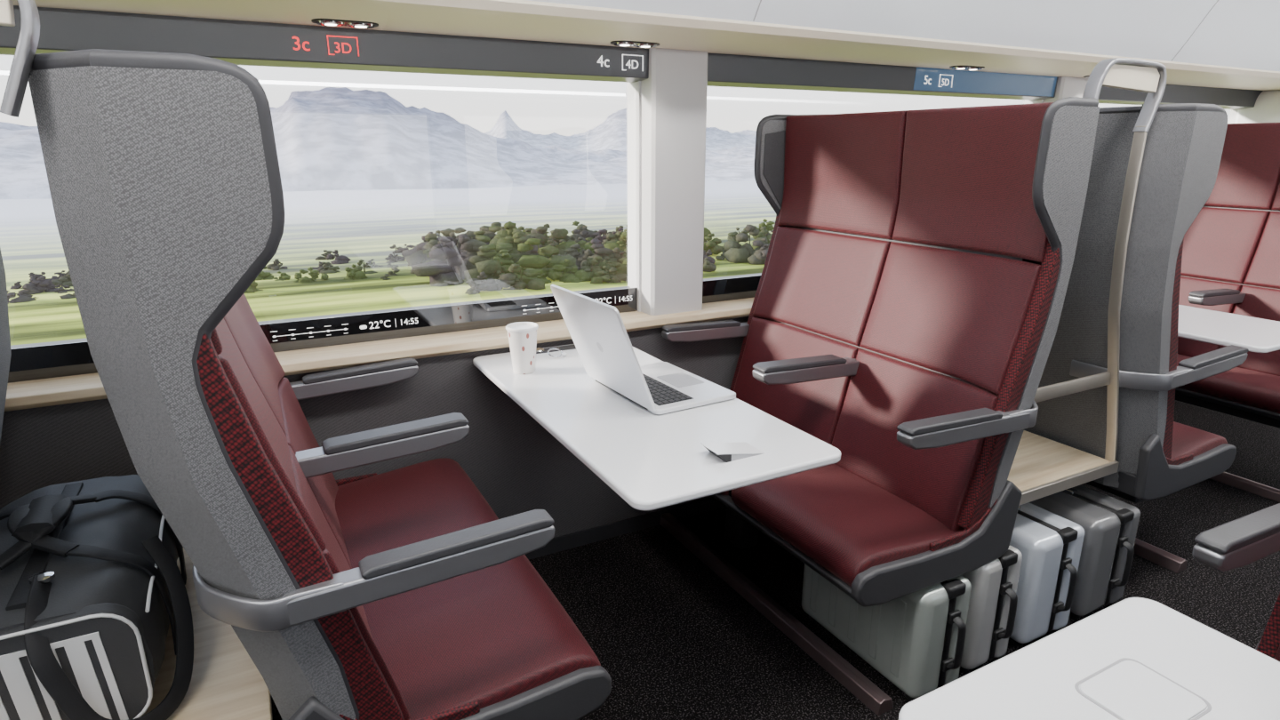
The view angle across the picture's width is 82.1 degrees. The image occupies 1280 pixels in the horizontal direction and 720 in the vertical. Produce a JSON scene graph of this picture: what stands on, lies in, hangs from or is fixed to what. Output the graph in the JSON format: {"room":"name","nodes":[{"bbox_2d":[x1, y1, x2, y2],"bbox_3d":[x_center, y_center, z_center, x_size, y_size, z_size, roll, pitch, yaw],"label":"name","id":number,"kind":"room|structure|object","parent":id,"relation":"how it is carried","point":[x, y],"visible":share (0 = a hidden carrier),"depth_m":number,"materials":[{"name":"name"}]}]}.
{"room":"train carriage","nodes":[
{"label":"train carriage","id":0,"kind":"room"},
{"bbox_2d":[0,316,749,537],"bbox_3d":[0.109,0.206,2.777,7.850,0.775,0.180,-8,18,-27],"label":"wall","id":1,"kind":"structure","parent":0,"point":[517,466],"depth_m":2.27,"materials":[{"name":"plastic"}]},
{"bbox_2d":[0,0,272,719],"bbox_3d":[-1.059,-0.006,1.328,0.535,1.131,1.050,-8,18,-27],"label":"shelf","id":2,"kind":"object","parent":1,"relation":"attached to","point":[226,684],"visible":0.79,"depth_m":1.27,"materials":[{"name":"brown wood"}]},
{"bbox_2d":[0,474,193,719],"bbox_3d":[-1.021,0.404,1.314,0.378,0.289,0.610,-8,18,-27],"label":"duffel bag","id":3,"kind":"object","parent":2,"relation":"on","point":[92,587],"visible":0.94,"depth_m":1.19,"materials":[{"name":"fabric"}]},
{"bbox_2d":[10,286,630,348],"bbox_3d":[-1.217,-0.031,2.033,2.700,0.105,0.075,-8,18,-27],"label":"frame","id":4,"kind":"object","parent":1,"relation":"attached to","point":[621,287],"visible":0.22,"depth_m":2.25,"materials":[{"name":"black"}]},
{"bbox_2d":[8,287,637,383],"bbox_3d":[-1.195,-0.038,1.988,2.700,0.084,0.005,-8,18,-27],"label":"strip","id":5,"kind":"object","parent":1,"relation":"attached to","point":[75,358],"visible":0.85,"depth_m":2.19,"materials":[{"name":"black"}]},
{"bbox_2d":[275,328,344,336],"bbox_3d":[-0.944,-0.078,2.111,0.200,0.001,0.001,-8,18,-27],"label":"route line","id":6,"kind":"object","parent":5,"relation":"attached to","point":[341,329],"visible":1,"depth_m":2.11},
{"bbox_2d":[360,325,367,328],"bbox_3d":[-0.819,-0.097,2.175,0.020,0.011,0.001,-8,18,-27],"label":"weather icon","id":7,"kind":"object","parent":5,"relation":"attached to","point":[361,326],"visible":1,"depth_m":2.17,"materials":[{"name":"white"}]},
{"bbox_2d":[368,320,391,328],"bbox_3d":[-0.777,-0.107,2.196,0.061,0.022,0.001,-8,18,-27],"label":"temperature text","id":8,"kind":"object","parent":5,"relation":"attached to","point":[387,320],"visible":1,"depth_m":2.19,"materials":[{"name":"white"}]},
{"bbox_2d":[400,317,418,325],"bbox_3d":[-0.700,-0.117,2.236,0.051,0.018,0.001,-8,18,-27],"label":"clock text","id":9,"kind":"object","parent":5,"relation":"attached to","point":[406,322],"visible":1,"depth_m":2.24,"materials":[{"name":"white"}]},
{"bbox_2d":[619,295,631,302],"bbox_3d":[-0.049,-0.214,2.569,0.051,0.018,0.001,-8,18,-27],"label":"clock text","id":10,"kind":"object","parent":5,"relation":"attached to","point":[631,295],"visible":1,"depth_m":2.57,"materials":[{"name":"white"}]},
{"bbox_2d":[4,297,754,411],"bbox_3d":[0.137,-0.156,2.617,7.850,0.040,0.141,-8,18,-27],"label":"sill","id":11,"kind":"structure","parent":1,"relation":"attached to","point":[83,388],"depth_m":2.14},
{"bbox_2d":[525,496,725,559],"bbox_3d":[0.155,0.578,2.795,7.850,0.050,0.015,-8,18,-27],"label":"baseboard","id":12,"kind":"structure","parent":1,"relation":"attached to","point":[604,532],"depth_m":2.67,"materials":[{"name":"grey plastic"}]},
{"bbox_2d":[472,344,840,510],"bbox_3d":[-0.043,0.148,1.917,0.500,0.166,1.105,-8,18,-27],"label":"folding table","id":13,"kind":"object","parent":1,"relation":"attached to","point":[652,461],"visible":0.79,"depth_m":1.62,"materials":[{"name":"white plastic"}]},
{"bbox_2d":[505,321,538,374],"bbox_3d":[-0.331,-0.033,2.085,0.091,0.134,0.091,-8,18,-27],"label":"coffee cup","id":14,"kind":"object","parent":13,"relation":"on","point":[522,335],"visible":1,"depth_m":2.06,"materials":[{"name":"paper"}]},
{"bbox_2d":[536,344,575,353],"bbox_3d":[-0.277,-0.035,2.321,0.180,0.009,0.040,-8,18,-27],"label":"power socket","id":15,"kind":"object","parent":13,"relation":"on","point":[539,350],"visible":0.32,"depth_m":2.32,"materials":[{"name":"grey metal"}]},
{"bbox_2d":[547,348,567,357],"bbox_3d":[-0.255,-0.022,2.248,0.057,0.022,0.040,-8,18,-27],"label":"earphones","id":16,"kind":"object","parent":13,"relation":"on","point":[564,354],"visible":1,"depth_m":2.24,"materials":[{"name":"white plastic"}]},
{"bbox_2d":[550,284,735,414],"bbox_3d":[0.008,-0.048,1.884,0.358,0.278,0.350,-10,19,-30],"label":"laptop","id":17,"kind":"object","parent":13,"relation":"on","point":[596,329],"visible":1,"depth_m":1.83,"materials":[{"name":"silver metal"}]},
{"bbox_2d":[702,275,760,303],"bbox_3d":[0.997,-0.365,3.112,1.850,0.084,0.005,-8,18,-27],"label":"strip","id":18,"kind":"object","parent":1,"relation":"attached to","point":[746,287],"visible":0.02,"depth_m":2.77,"materials":[{"name":"black"}]},
{"bbox_2d":[702,272,761,280],"bbox_3d":[0.975,-0.357,3.157,1.850,0.105,0.075,-8,18,-27],"label":"frame","id":19,"kind":"object","parent":1,"relation":"attached to","point":[759,274],"visible":0.02,"depth_m":2.85,"materials":[{"name":"grey metal"}]},
{"bbox_2d":[1007,57,1167,504],"bbox_3d":[0.939,-0.304,2.352,0.543,1.131,1.050,-8,18,-27],"label":"shelf","id":20,"kind":"object","parent":1,"relation":"attached to","point":[1042,467],"visible":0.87,"depth_m":2.02,"materials":[{"name":"brown wood"}]},
{"bbox_2d":[1177,304,1279,352],"bbox_3d":[1.951,-0.137,2.942,0.500,0.142,1.105,-8,18,-27],"label":"folding table","id":21,"kind":"object","parent":1,"relation":"attached to","point":[1258,335],"visible":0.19,"depth_m":2.57,"materials":[{"name":"white plastic"}]},
{"bbox_2d":[1227,109,1237,123],"bbox_3d":[3.380,-1.060,4.257,0.008,0.780,0.070,-8,18,-27],"label":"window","id":22,"kind":"structure","parent":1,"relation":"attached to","point":[1233,112],"depth_m":4.18,"materials":[{"name":"white"}]},
{"bbox_2d":[12,0,1279,90],"bbox_3d":[0.207,-0.982,2.241,7.850,0.045,0.515,-8,18,-27],"label":"ceiling soffit","id":23,"kind":"structure","parent":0,"point":[517,20],"depth_m":1.98,"materials":[{"name":"beige"}]},
{"bbox_2d":[311,18,378,28],"bbox_3d":[-0.729,-0.834,1.820,0.156,0.014,0.072,-8,18,-27],"label":"reading lamp","id":24,"kind":"object","parent":23,"relation":"attached to","point":[332,22],"visible":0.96,"depth_m":1.81,"materials":[{"name":"silver metal"}]},
{"bbox_2d":[610,40,659,47],"bbox_3d":[-0.014,-0.941,2.186,0.156,0.014,0.072,-8,18,-27],"label":"reading lamp","id":25,"kind":"object","parent":23,"relation":"attached to","point":[642,44],"visible":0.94,"depth_m":2.17,"materials":[{"name":"silver metal"}]},
{"bbox_2d":[949,65,984,70],"bbox_3d":[1.265,-1.131,2.842,0.156,0.014,0.072,-8,18,-27],"label":"reading lamp","id":26,"kind":"object","parent":23,"relation":"attached to","point":[965,68],"visible":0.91,"depth_m":2.83,"materials":[{"name":"silver metal"}]},
{"bbox_2d":[626,48,708,315],"bbox_3d":[0.091,-0.596,2.534,0.210,0.870,0.180,-8,18,-27],"label":"pillar","id":27,"kind":"structure","parent":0,"point":[674,94],"depth_m":2.45,"materials":[{"name":"grey plastic"}]},
{"bbox_2d":[629,80,640,311],"bbox_3d":[-0.017,-0.554,2.515,0.008,0.780,0.070,-8,18,-27],"label":"frame","id":28,"kind":"object","parent":27,"relation":"attached to","point":[635,88],"visible":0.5,"depth_m":2.50,"materials":[{"name":"grey plastic"}]},
{"bbox_2d":[271,400,1279,719],"bbox_3d":[0.797,0.966,1.656,7.850,0.060,3.020,-8,18,-27],"label":"floor","id":29,"kind":"structure","parent":0,"point":[674,640],"depth_m":2.29,"materials":[{"name":"carpet"}]},
{"bbox_2d":[0,248,11,442],"bbox_3d":[-1.456,0.317,1.158,0.700,1.464,1.123,-8,18,-27],"label":"seat","id":30,"kind":"object","parent":29,"relation":"on","point":[5,352],"visible":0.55,"depth_m":1.56,"materials":[{"name":"grey fabric"}]},
{"bbox_2d":[28,48,611,719],"bbox_3d":[-0.619,0.193,1.587,0.700,1.464,1.123,-8,18,-27],"label":"seat","id":31,"kind":"object","parent":29,"relation":"on","point":[400,594],"visible":1,"depth_m":1.04,"materials":[{"name":"grey fabric"}]},
{"bbox_2d":[210,328,222,354],"bbox_3d":[-0.710,-0.232,1.104,0.077,0.368,0.495,-10,19,-30],"label":"cushion","id":32,"kind":"object","parent":31,"relation":"on","point":[215,340],"depth_m":0.96,"materials":[{"name":"red fabric"}]},
{"bbox_2d":[224,293,286,436],"bbox_3d":[-0.887,-0.031,1.650,0.158,0.321,0.492,-8,18,-27],"label":"cushion","id":33,"kind":"object","parent":31,"relation":"on","point":[255,348],"depth_m":1.67,"materials":[{"name":"red leather"}]},
{"bbox_2d":[216,318,325,551],"bbox_3d":[-0.653,0.091,1.229,0.158,0.321,0.492,-8,18,-27],"label":"cushion","id":34,"kind":"object","parent":31,"relation":"on","point":[268,431],"depth_m":1.21,"materials":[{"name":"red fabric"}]},
{"bbox_2d":[278,377,351,568],"bbox_3d":[-0.805,0.276,1.785,0.158,0.356,0.492,-8,18,-27],"label":"cushion","id":35,"kind":"object","parent":31,"relation":"on","point":[333,500],"depth_m":1.86,"materials":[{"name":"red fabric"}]},
{"bbox_2d":[288,445,409,719],"bbox_3d":[-0.571,0.398,1.364,0.158,0.356,0.492,-8,18,-27],"label":"cushion","id":36,"kind":"object","parent":31,"relation":"on","point":[372,620],"depth_m":1.41,"materials":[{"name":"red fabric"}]},
{"bbox_2d":[335,457,498,568],"bbox_3d":[-0.634,0.412,1.943,0.449,0.085,0.497,-8,18,-27],"label":"seat cushion","id":37,"kind":"object","parent":31,"relation":"on","point":[375,513],"depth_m":1.93,"materials":[{"name":"red leather"}]},
{"bbox_2d":[288,665,611,719],"bbox_3d":[-0.297,0.590,1.246,0.546,0.221,0.028,-8,18,-27],"label":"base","id":38,"kind":"object","parent":31,"relation":"on","point":[537,692],"depth_m":1.28,"materials":[{"name":"grey"}]},
{"bbox_2d":[362,554,600,719],"bbox_3d":[-0.381,0.544,1.488,0.449,0.085,0.497,-8,18,-27],"label":"seat cushion","id":39,"kind":"object","parent":31,"relation":"on","point":[467,646],"depth_m":1.40,"materials":[{"name":"red leather"}]},
{"bbox_2d":[660,96,1100,715],"bbox_3d":[0.538,0.021,2.180,0.700,1.464,1.123,-8,18,-27],"label":"seat","id":40,"kind":"object","parent":29,"relation":"on","point":[905,314],"visible":0.87,"depth_m":1.98,"materials":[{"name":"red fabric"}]},
{"bbox_2d":[720,490,728,495],"bbox_3d":[0.313,0.271,2.429,0.449,0.085,0.497,-8,18,-27],"label":"seat cushion","id":41,"kind":"object","parent":40,"relation":"on","point":[724,492],"depth_m":2.14,"materials":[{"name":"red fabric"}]},
{"bbox_2d":[733,317,863,444],"bbox_3d":[0.503,0.081,2.456,0.158,0.356,0.492,-8,18,-27],"label":"cushion","id":42,"kind":"object","parent":40,"relation":"on","point":[815,408],"depth_m":2.42,"materials":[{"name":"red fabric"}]},
{"bbox_2d":[752,226,891,346],"bbox_3d":[0.586,-0.251,2.405,0.158,0.321,0.492,-8,18,-27],"label":"cushion","id":43,"kind":"object","parent":40,"relation":"on","point":[819,285],"depth_m":2.37,"materials":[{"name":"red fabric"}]},
{"bbox_2d":[778,110,907,239],"bbox_3d":[0.642,-0.590,2.338,0.077,0.368,0.495,-10,19,-30],"label":"cushion","id":44,"kind":"object","parent":40,"relation":"on","point":[840,175],"depth_m":2.31,"materials":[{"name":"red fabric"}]},
{"bbox_2d":[731,464,965,586],"bbox_3d":[0.566,0.403,1.974,0.449,0.085,0.497,-8,18,-27],"label":"seat cushion","id":45,"kind":"object","parent":40,"relation":"on","point":[847,523],"depth_m":1.88,"materials":[{"name":"red leather"}]},
{"bbox_2d":[831,348,998,531],"bbox_3d":[0.737,0.203,2.035,0.158,0.356,0.492,-8,18,-27],"label":"cushion","id":46,"kind":"object","parent":40,"relation":"on","point":[881,391],"depth_m":2.02,"materials":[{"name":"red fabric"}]},
{"bbox_2d":[851,480,1022,606],"bbox_3d":[0.724,0.438,1.769,0.546,0.221,0.028,-8,18,-27],"label":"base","id":47,"kind":"object","parent":40,"relation":"on","point":[882,575],"depth_m":1.78,"materials":[{"name":"grey"}]},
{"bbox_2d":[859,241,1041,394],"bbox_3d":[0.819,-0.129,1.984,0.158,0.321,0.492,-8,18,-27],"label":"cushion","id":48,"kind":"object","parent":40,"relation":"on","point":[957,318],"depth_m":1.95,"materials":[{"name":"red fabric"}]},
{"bbox_2d":[892,102,1053,262],"bbox_3d":[0.876,-0.468,1.917,0.077,0.368,0.495,-7,18,-24],"label":"cushion","id":49,"kind":"object","parent":40,"relation":"on","point":[964,180],"depth_m":1.91,"materials":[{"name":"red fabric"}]},
{"bbox_2d":[800,563,971,700],"bbox_3d":[0.662,0.661,2.011,0.177,0.328,0.483,-8,18,-27],"label":"suitcase","id":50,"kind":"object","parent":29,"relation":"on","point":[916,640],"visible":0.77,"depth_m":1.85,"materials":[{"name":"grey-green hard plastic"},{"name":"black plastic"}]},
{"bbox_2d":[960,544,1022,671],"bbox_3d":[0.836,0.620,2.119,0.172,0.348,0.503,-8,18,-27],"label":"suitcase","id":51,"kind":"object","parent":29,"relation":"on","point":[993,598],"visible":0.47,"depth_m":1.92,"materials":[{"name":"grey hard plastic"},{"name":"black plastic"}]},
{"bbox_2d":[1009,502,1084,646],"bbox_3d":[1.054,0.587,2.231,0.217,0.348,0.503,-8,18,-27],"label":"suitcase","id":52,"kind":"object","parent":29,"relation":"on","point":[1050,545],"visible":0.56,"depth_m":2.03,"materials":[{"name":"light silver-grey hard plastic"},{"name":"black rubber"}]},
{"bbox_2d":[1030,484,1140,618],"bbox_3d":[1.292,0.556,2.354,0.227,0.338,0.503,-8,18,-27],"label":"suitcase","id":53,"kind":"object","parent":29,"relation":"on","point":[1110,524],"visible":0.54,"depth_m":2.16,"materials":[{"name":"dark grey hard plastic"},{"name":"black rubber"}]},
{"bbox_2d":[1024,103,1248,573],"bbox_3d":[1.375,-0.104,2.610,0.700,1.464,1.123,-8,18,-27],"label":"seat","id":54,"kind":"object","parent":29,"relation":"on","point":[1158,456],"visible":0.38,"depth_m":2.06,"materials":[{"name":"grey fabric"}]},
{"bbox_2d":[1105,470,1136,496],"bbox_3d":[1.459,0.226,2.736,0.508,0.079,1.026,-8,18,-27],"label":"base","id":55,"kind":"object","parent":54,"relation":"on","point":[1124,481],"depth_m":2.22,"materials":[{"name":"grey plastic"}]},
{"bbox_2d":[1134,433,1236,501],"bbox_3d":[1.697,0.293,2.268,0.546,0.221,0.028,-8,18,-27],"label":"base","id":56,"kind":"object","parent":54,"relation":"on","point":[1160,474],"depth_m":2.23,"materials":[{"name":"grey plastic"}]},
{"bbox_2d":[1171,421,1227,458],"bbox_3d":[1.613,0.247,2.511,0.449,0.085,0.497,-8,18,-27],"label":"seat cushion","id":57,"kind":"object","parent":54,"relation":"on","point":[1188,442],"depth_m":2.35,"materials":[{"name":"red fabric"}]},
{"bbox_2d":[1174,122,1279,502],"bbox_3d":[2.532,-0.277,3.203,0.700,1.464,1.123,-8,18,-27],"label":"seat","id":58,"kind":"object","parent":29,"relation":"on","point":[1230,261],"visible":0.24,"depth_m":3.20,"materials":[{"name":"red leather"},{"name":"grey fabric"},{"name":"grey plastic"}]},
{"bbox_2d":[1176,353,1190,366],"bbox_3d":[2.307,-0.026,3.451,0.449,0.085,0.497,-8,18,-27],"label":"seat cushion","id":59,"kind":"object","parent":58,"relation":"on","point":[1180,356],"depth_m":3.34,"materials":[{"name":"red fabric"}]},
{"bbox_2d":[1177,276,1242,357],"bbox_3d":[2.497,-0.216,3.478,0.158,0.356,0.492,-8,18,-27],"label":"cushion","id":60,"kind":"object","parent":58,"relation":"on","point":[1187,348],"depth_m":3.35,"materials":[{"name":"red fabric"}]},
{"bbox_2d":[1180,207,1270,284],"bbox_3d":[2.579,-0.548,3.427,0.158,0.321,0.492,-8,18,-27],"label":"cushion","id":61,"kind":"object","parent":58,"relation":"on","point":[1221,245],"depth_m":3.31,"materials":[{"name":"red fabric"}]},
{"bbox_2d":[1175,387,1279,420],"bbox_3d":[2.461,0.077,3.250,0.508,0.079,1.026,-8,18,-27],"label":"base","id":62,"kind":"object","parent":58,"relation":"on","point":[1230,397],"depth_m":2.91,"materials":[{"name":"grey"}]},
{"bbox_2d":[1178,367,1279,413],"bbox_3d":[2.560,0.106,2.996,0.449,0.085,0.497,-8,18,-27],"label":"seat cushion","id":63,"kind":"object","parent":58,"relation":"on","point":[1252,389],"depth_m":2.94,"materials":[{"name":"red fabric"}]},
{"bbox_2d":[1203,122,1279,209],"bbox_3d":[2.635,-0.887,3.360,0.077,0.368,0.495,-10,19,-30],"label":"cushion","id":64,"kind":"object","parent":58,"relation":"on","point":[1248,177],"depth_m":3.24,"materials":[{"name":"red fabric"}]},
{"bbox_2d":[1220,284,1279,375],"bbox_3d":[2.731,-0.094,3.057,0.158,0.356,0.492,-8,18,-27],"label":"cushion","id":65,"kind":"object","parent":58,"relation":"on","point":[1262,301],"depth_m":3.16,"materials":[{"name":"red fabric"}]},
{"bbox_2d":[1243,211,1279,289],"bbox_3d":[2.813,-0.425,3.007,0.158,0.321,0.492,-8,18,-27],"label":"cushion","id":66,"kind":"object","parent":58,"relation":"on","point":[1261,266],"depth_m":3.18,"materials":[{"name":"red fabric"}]},
{"bbox_2d":[1271,181,1279,210],"bbox_3d":[2.870,-0.765,2.939,0.077,0.368,0.495,-7,18,-24],"label":"cushion","id":67,"kind":"object","parent":58,"relation":"on","point":[1276,185],"depth_m":3.17,"materials":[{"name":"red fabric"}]},
{"bbox_2d":[1192,503,1279,661],"bbox_3d":[1.354,0.420,0.805,0.700,1.464,1.123,-8,18,-27],"label":"seat","id":68,"kind":"object","parent":29,"relation":"on","point":[1244,540],"visible":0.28,"depth_m":1.18,"materials":[{"name":"grey plastic"}]},
{"bbox_2d":[1274,645,1279,661],"bbox_3d":[1.306,0.474,1.104,0.158,0.356,0.492,-8,18,-27],"label":"cushion","id":69,"kind":"object","parent":68,"relation":"on","point":[1276,647],"depth_m":1.31,"materials":[{"name":"red fabric"}]},
{"bbox_2d":[1023,76,1087,103],"bbox_3d":[1.909,-0.866,3.466,0.210,0.870,0.180,-8,18,-27],"label":"pillar","id":70,"kind":"structure","parent":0,"point":[1067,86],"depth_m":3.26,"materials":[{"name":"grey plastic"}]},
{"bbox_2d":[1027,99,1043,103],"bbox_3d":[1.801,-0.825,3.447,0.008,0.780,0.070,-8,18,-27],"label":"frame","id":71,"kind":"object","parent":70,"relation":"attached to","point":[1039,100],"visible":0.02,"depth_m":3.34,"materials":[{"name":"grey plastic"}]},
{"bbox_2d":[1234,89,1279,123],"bbox_3d":[3.564,-1.054,4.095,0.230,0.860,0.500,-8,18,-27],"label":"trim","id":72,"kind":"structure","parent":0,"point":[1266,108],"depth_m":4.03,"materials":[{"name":"white plastic"}]},
{"bbox_3d":[0.083,-1.318,2.384,7.850,0.720,0.070,-8,18,-27],"label":"wall","id":73,"kind":"structure","parent":0,"visible":0},
{"bbox_2d":[292,35,359,55],"bbox_3d":[-0.809,-0.812,1.894,0.157,0.046,0.003,-8,18,-27],"label":"display","id":74,"kind":"object","parent":73,"relation":"attached to","point":[296,37],"visible":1,"depth_m":1.90,"materials":[{"name":"red"}]},
{"bbox_2d":[597,54,643,71],"bbox_3d":[-0.060,-0.923,2.278,0.159,0.046,0.003,-8,18,-27],"label":"display","id":75,"kind":"object","parent":73,"relation":"attached to","point":[601,57],"visible":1,"depth_m":2.28,"materials":[{"name":"white"}]},
{"bbox_2d":[0,5,1263,109],"bbox_3d":[0.118,-0.963,2.419,7.850,0.100,0.090,-8,18,-27],"label":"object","id":76,"kind":"object","parent":73,"relation":"attached to","point":[241,43],"visible":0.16,"depth_m":2.04,"materials":[{"name":"grey plastic"}]},
{"bbox_2d":[527,0,1279,71],"bbox_3d":[0.344,-1.187,1.913,7.850,0.588,1.100,-8,18,-27],"label":"ceiling","id":77,"kind":"structure","parent":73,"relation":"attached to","point":[1244,34],"depth_m":2.51,"materials":[{"name":"white plastic"}]},
{"bbox_2d":[752,0,761,21],"bbox_3d":[0.446,-1.115,1.691,0.003,0.540,0.595,-8,18,-27],"label":"seam","id":78,"kind":"object","parent":77,"relation":"attached to","point":[760,0],"visible":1,"depth_m":1.99,"materials":[{"name":"grey"}]},
{"bbox_2d":[1171,0,1218,60],"bbox_3d":[2.264,-1.385,2.623,0.003,0.540,0.595,-8,18,-27],"label":"seam","id":79,"kind":"object","parent":77,"relation":"attached to","point":[1218,0],"visible":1,"depth_m":2.85,"materials":[{"name":"grey"}]},
{"bbox_2d":[913,66,1056,96],"bbox_3d":[1.452,-1.152,3.057,0.870,0.083,0.012,-8,18,-27],"label":"display","id":80,"kind":"object","parent":73,"relation":"attached to","point":[926,78],"visible":1,"depth_m":3.04,"materials":[{"name":"blue"}]},
{"bbox_3d":[1.508,0.937,0.261,7.850,0.775,0.180,-8,18,-27],"label":"wall","id":81,"kind":"structure","parent":0,"visible":0},
{"bbox_2d":[898,597,1279,719],"bbox_3d":[0.763,0.571,0.502,0.500,0.144,1.110,-8,18,-27],"label":"folding table","id":82,"kind":"object","parent":81,"relation":"attached to","point":[1133,658],"visible":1,"depth_m":0.89,"materials":[{"name":"white plastic"}]},
{"label":"outside","id":83,"kind":"structure","parent":0,"visible":0},
{"bbox_2d":[0,180,775,345],"bbox_3d":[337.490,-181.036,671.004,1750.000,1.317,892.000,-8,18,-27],"label":"ground","id":84,"kind":"structure","parent":83,"point":[360,224],"depth_m":115.75,"materials":[{"name":"green plant"}]},
{"bbox_2d":[0,87,755,199],"bbox_3d":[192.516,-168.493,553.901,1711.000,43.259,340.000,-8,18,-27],"label":"mountain range","id":85,"kind":"object","parent":84,"relation":"on","point":[327,138],"visible":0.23,"depth_m":273.70,"materials":[{"name":"grey stone"}]},
{"bbox_2d":[7,218,774,303],"bbox_3d":[29.377,-19.500,107.857,219.195,6.285,36.840,-8,18,-27],"label":"tree line","id":86,"kind":"object","parent":84,"relation":"on","point":[515,258],"visible":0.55,"depth_m":76.19,"materials":[{"name":"green plant"}]},
{"bbox_2d":[483,107,756,151],"bbox_3d":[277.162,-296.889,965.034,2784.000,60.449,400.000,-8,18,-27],"label":"mountain range","id":87,"kind":"object","parent":84,"relation":"on","point":[612,133],"visible":0.09,"depth_m":704.73,"materials":[{"name":"stone"}]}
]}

